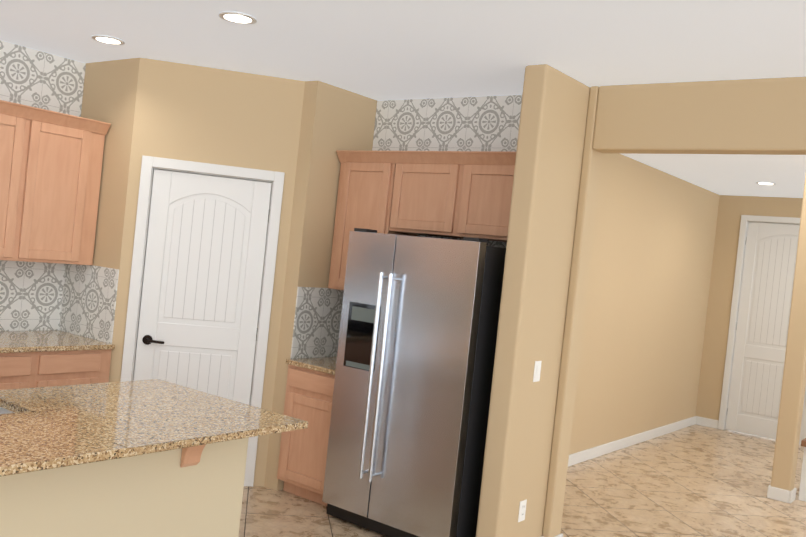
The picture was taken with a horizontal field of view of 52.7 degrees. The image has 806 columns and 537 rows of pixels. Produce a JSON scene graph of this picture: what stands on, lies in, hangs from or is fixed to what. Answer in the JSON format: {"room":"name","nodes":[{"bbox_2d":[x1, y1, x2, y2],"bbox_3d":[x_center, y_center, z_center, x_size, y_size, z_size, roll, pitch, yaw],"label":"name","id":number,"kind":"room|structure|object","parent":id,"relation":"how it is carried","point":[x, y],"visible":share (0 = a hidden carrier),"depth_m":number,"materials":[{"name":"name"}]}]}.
{"room":"kitchen","nodes":[
{"label":"kitchen","id":0,"kind":"room"},
{"bbox_2d":[81,58,139,339],"bbox_3d":[-2.045,-0.020,5.490,0.630,2.740,0.120,7,1,37],"label":"wall","id":1,"kind":"structure","parent":0,"point":[109,91],"depth_m":5.36,"materials":[{"name":"beige paint"}]},
{"bbox_2d":[59,264,118,343],"bbox_3d":[-2.106,0.231,5.438,0.618,0.510,0.009,7,1,37],"label":"wall tile","id":2,"kind":"structure","parent":1,"relation":"attached to","point":[89,301],"depth_m":5.42,"materials":[{"name":"white tile"}]},
{"bbox_2d":[0,438,248,536],"bbox_3d":[-1.485,1.029,2.929,0.260,0.858,2.170,7,1,37],"label":"wall","id":3,"kind":"structure","parent":0,"point":[160,494],"depth_m":3.24,"materials":[{"name":"beige paint"}]},
{"bbox_2d":[180,444,205,467],"bbox_3d":[-0.826,0.751,3.384,0.180,0.186,0.090,7,1,37],"label":"corbel","id":4,"kind":"object","parent":3,"relation":"attached to","point":[190,456],"visible":0.27,"depth_m":3.41,"materials":[{"name":"brown wood"}]},
{"bbox_2d":[109,58,304,485],"bbox_3d":[-1.326,0.056,5.419,1.063,2.740,0.120,6,1,-12],"label":"wall","id":5,"kind":"structure","parent":0,"point":[193,113],"depth_m":5.34,"materials":[{"name":"beige paint"}]},
{"bbox_2d":[133,169,271,404],"bbox_3d":[-1.348,0.400,5.368,0.763,2.028,0.106,6,1,-12],"label":"pantry door","id":6,"kind":"structure","parent":5,"relation":"in","point":[202,280],"depth_m":5.37,"materials":[{"name":"white paint"}]},
{"bbox_2d":[120,156,284,486],"bbox_3d":[-1.355,0.366,5.410,0.914,2.117,0.128,6,1,-12],"label":"door frame","id":7,"kind":"structure","parent":5,"relation":"attached to","point":[149,163],"depth_m":5.35,"materials":[{"name":"white paint"}]},
{"bbox_2d":[264,81,376,490],"bbox_3d":[-0.559,0.130,5.683,0.120,2.740,0.630,7,1,37],"label":"wall","id":8,"kind":"structure","parent":0,"point":[334,119],"depth_m":5.46,"materials":[{"name":"beige paint"}]},
{"bbox_2d":[290,287,343,358],"bbox_3d":[-0.536,0.390,5.644,0.009,0.510,0.616,7,1,37],"label":"wall tile","id":9,"kind":"structure","parent":8,"relation":"attached to","point":[317,321],"depth_m":5.56,"materials":[{"name":"white tile"}]},
{"bbox_2d":[0,0,805,197],"bbox_3d":[1.631,-1.040,3.921,8.900,0.100,15.500,7,1,37],"label":"ceiling","id":10,"kind":"structure","parent":0,"point":[379,50],"depth_m":4.18,"materials":[{"name":"white paint"}]},
{"bbox_2d":[91,35,124,44],"bbox_3d":[-1.739,-1.348,4.800,0.190,0.010,0.190,7,1,37],"label":"recessed light","id":11,"kind":"object","parent":10,"relation":"in","point":[108,39],"visible":0.92,"depth_m":4.78,"materials":[{"name":"white paint"}]},
{"bbox_2d":[218,11,256,23],"bbox_3d":[-0.817,-1.239,4.023,0.190,0.010,0.190,7,1,37],"label":"recessed light","id":12,"kind":"object","parent":10,"relation":"in","point":[237,17],"visible":0.98,"depth_m":4.00,"materials":[{"name":"white paint"}]},
{"bbox_2d":[756,182,775,184],"bbox_3d":[3.628,-0.852,8.134,0.190,0.010,0.190,7,1,37],"label":"recessed light","id":13,"kind":"object","parent":10,"relation":"in","point":[767,183],"visible":1,"depth_m":8.11,"materials":[{"name":"white paint"}]},
{"bbox_2d":[239,424,805,536],"bbox_3d":[1.339,1.785,3.970,8.900,0.100,15.500,7,1,37],"label":"floor","id":14,"kind":"structure","parent":0,"point":[695,480],"depth_m":6.19,"materials":[{"name":"tile"}]},
{"bbox_2d":[0,352,39,389],"bbox_3d":[-2.743,0.869,4.660,0.660,0.858,0.902,7,1,37],"label":"base cabinet","id":15,"kind":"object","parent":14,"relation":"on","point":[19,370],"depth_m":4.75,"materials":[{"name":"brown wood"}]},
{"bbox_2d":[0,330,114,352],"bbox_3d":[-2.539,0.438,4.854,0.670,0.030,1.420,7,1,37],"label":"countertop","id":16,"kind":"structure","parent":15,"relation":"on","point":[33,341],"depth_m":5.08,"materials":[{"name":"beige stone"}]},
{"bbox_2d":[36,349,111,387],"bbox_3d":[-2.318,0.903,5.225,0.660,0.858,0.514,7,1,37],"label":"base cabinet","id":17,"kind":"object","parent":14,"relation":"on","point":[57,368],"depth_m":5.02,"materials":[{"name":"brown wood"}]},
{"bbox_2d":[277,364,334,505],"bbox_3d":[-0.418,1.095,5.482,0.500,0.858,0.660,7,1,37],"label":"base cabinet","id":18,"kind":"object","parent":14,"relation":"on","point":[303,452],"visible":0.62,"depth_m":5.24,"materials":[{"name":"brown wood"}]},
{"bbox_2d":[286,356,336,374],"bbox_3d":[-0.369,0.652,5.465,0.513,0.030,0.670,7,1,37],"label":"countertop","id":19,"kind":"structure","parent":18,"relation":"on","point":[325,364],"depth_m":5.30,"materials":[{"name":"beige stone"}]},
{"bbox_2d":[322,228,505,536],"bbox_3d":[0.164,0.698,4.946,0.930,1.785,0.838,7,1,37],"label":"fridge","id":20,"kind":"object","parent":14,"relation":"on","point":[413,382],"visible":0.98,"depth_m":4.60,"materials":[{"name":"silver metal"}]},
{"bbox_2d":[771,174,805,490],"bbox_3d":[3.202,0.504,6.562,0.150,2.740,0.150,7,1,37],"label":"column","id":21,"kind":"structure","parent":14,"relation":"on","point":[789,425],"depth_m":6.51,"materials":[{"name":"beige paint"}]},
{"bbox_2d":[798,438,805,501],"bbox_3d":[4.291,1.758,5.996,2.470,0.490,0.358,7,1,37],"label":"bench","id":22,"kind":"object","parent":14,"relation":"on","point":[802,493],"visible":1,"depth_m":6.60,"materials":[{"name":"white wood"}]},
{"bbox_3d":[-1.777,0.995,3.151,0.473,0.858,2.170,7,1,37],"label":"cabinet","id":23,"kind":"object","parent":14,"relation":"on","visible":0},
{"bbox_2d":[0,379,307,475],"bbox_3d":[-1.530,0.576,2.941,1.078,0.030,2.310,7,1,37],"label":"countertop","id":24,"kind":"structure","parent":23,"relation":"on","point":[45,428],"depth_m":3.23,"materials":[{"name":"beige stone"}]},
{"bbox_2d":[0,407,14,413],"bbox_3d":[-1.837,0.656,3.023,0.390,0.194,0.790,7,1,37],"label":"sink","id":25,"kind":"object","parent":24,"relation":"in","point":[4,411],"visible":0.02,"depth_m":3.35,"materials":[{"name":"silver metal"}]},
{"bbox_2d":[476,64,589,536],"bbox_3d":[0.773,0.287,4.638,0.140,2.740,0.680,7,1,37],"label":"wall","id":26,"kind":"structure","parent":0,"point":[539,246],"depth_m":4.42,"materials":[{"name":"beige paint"}]},
{"bbox_2d":[518,500,526,521],"bbox_3d":[0.667,1.353,4.541,0.007,0.115,0.072,7,1,37],"label":"outlet","id":27,"kind":"object","parent":26,"relation":"attached to","point":[522,511],"visible":1,"depth_m":4.54,"materials":[{"name":"white plastic"}]},
{"bbox_2d":[533,361,541,381],"bbox_3d":[0.749,0.573,4.526,0.009,0.115,0.072,7,1,37],"label":"switch","id":28,"kind":"object","parent":26,"relation":"attached to","point":[537,371],"visible":1,"depth_m":4.52,"materials":[{"name":"white plastic"}]},
{"bbox_2d":[569,153,719,454],"bbox_3d":[1.981,0.359,7.622,0.150,2.740,5.240,7,1,37],"label":"wall","id":29,"kind":"structure","parent":0,"point":[647,294],"depth_m":7.96,"materials":[{"name":"beige paint"}]},
{"bbox_2d":[540,416,796,536],"bbox_3d":[0.382,1.593,3.513,5.900,0.100,13.600,7,1,37],"label":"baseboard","id":30,"kind":"structure","parent":29,"relation":"attached to","point":[781,495],"depth_m":7.76,"materials":[{"name":"white paint"}]},
{"bbox_2d":[542,77,805,536],"bbox_3d":[3.115,0.554,3.189,5.370,2.740,0.150,7,1,37],"label":"wall","id":31,"kind":"structure","parent":0,"point":[765,116],"depth_m":4.49,"materials":[{"name":"beige paint"}]},
{"bbox_2d":[696,195,802,420],"bbox_3d":[6.058,0.776,7.903,6.350,2.740,0.150,7,1,37],"label":"wall","id":32,"kind":"structure","parent":0,"point":[732,209],"depth_m":9.57,"materials":[{"name":"beige paint"}]},
{"bbox_2d":[718,215,800,429],"bbox_3d":[4.274,0.680,9.217,1.074,2.517,0.128,7,1,37],"label":"door frame","id":33,"kind":"structure","parent":32,"relation":"attached to","point":[745,219],"depth_m":9.46,"materials":[{"name":"white paint"}]},
{"bbox_2d":[725,222,805,444],"bbox_3d":[4.243,0.710,9.183,0.923,2.428,0.107,7,1,37],"label":"front door","id":34,"kind":"structure","parent":32,"relation":"in","point":[762,328],"depth_m":9.29,"materials":[{"name":"white paint"}]},
{"bbox_3d":[-3.016,-0.109,4.847,0.150,2.740,5.240,7,1,37],"label":"wall","id":35,"kind":"structure","parent":0,"visible":0},
{"bbox_2d":[0,40,85,330],"bbox_3d":[-3.383,-0.566,4.161,0.009,1.878,3.656,7,1,37],"label":"wall tile","id":36,"kind":"structure","parent":35,"relation":"attached to","point":[31,294],"depth_m":5.41,"materials":[{"name":"white tile"}]},
{"bbox_2d":[0,100,110,264],"bbox_3d":[-3.215,-0.591,4.040,0.390,0.945,3.627,7,1,37],"label":"upper cabinet","id":37,"kind":"object","parent":35,"relation":"attached to","point":[50,169],"visible":1,"depth_m":5.10,"materials":[{"name":"brown wood"}]},
{"bbox_3d":[-0.230,0.160,5.922,3.020,2.740,0.150,7,1,37],"label":"wall","id":38,"kind":"structure","parent":0,"visible":0},
{"bbox_2d":[328,150,411,289],"bbox_3d":[-0.188,-0.305,5.588,0.478,0.944,0.350,7,1,37],"label":"upper cabinet","id":39,"kind":"object","parent":38,"relation":"attached to","point":[365,177],"depth_m":5.47,"materials":[{"name":"brown wood"}]},
{"bbox_2d":[388,151,463,237],"bbox_3d":[0.235,-0.472,5.279,0.526,0.514,0.350,7,1,37],"label":"upper cabinet","id":40,"kind":"object","parent":38,"relation":"attached to","point":[456,194],"depth_m":5.14,"materials":[{"name":"brown wood"}]},
{"bbox_2d":[372,95,521,247],"bbox_3d":[0.341,-0.203,5.413,1.566,1.878,0.009,7,1,37],"label":"wall tile","id":41,"kind":"structure","parent":38,"relation":"attached to","point":[485,123],"depth_m":5.47,"materials":[{"name":"white tile"}]},
{"bbox_2d":[456,151,515,241],"bbox_3d":[0.658,-0.422,4.957,0.542,0.514,0.350,7,1,37],"label":"upper cabinet","id":42,"kind":"object","parent":38,"relation":"attached to","point":[486,177],"depth_m":4.87,"materials":[{"name":"brown wood"}]}
]}

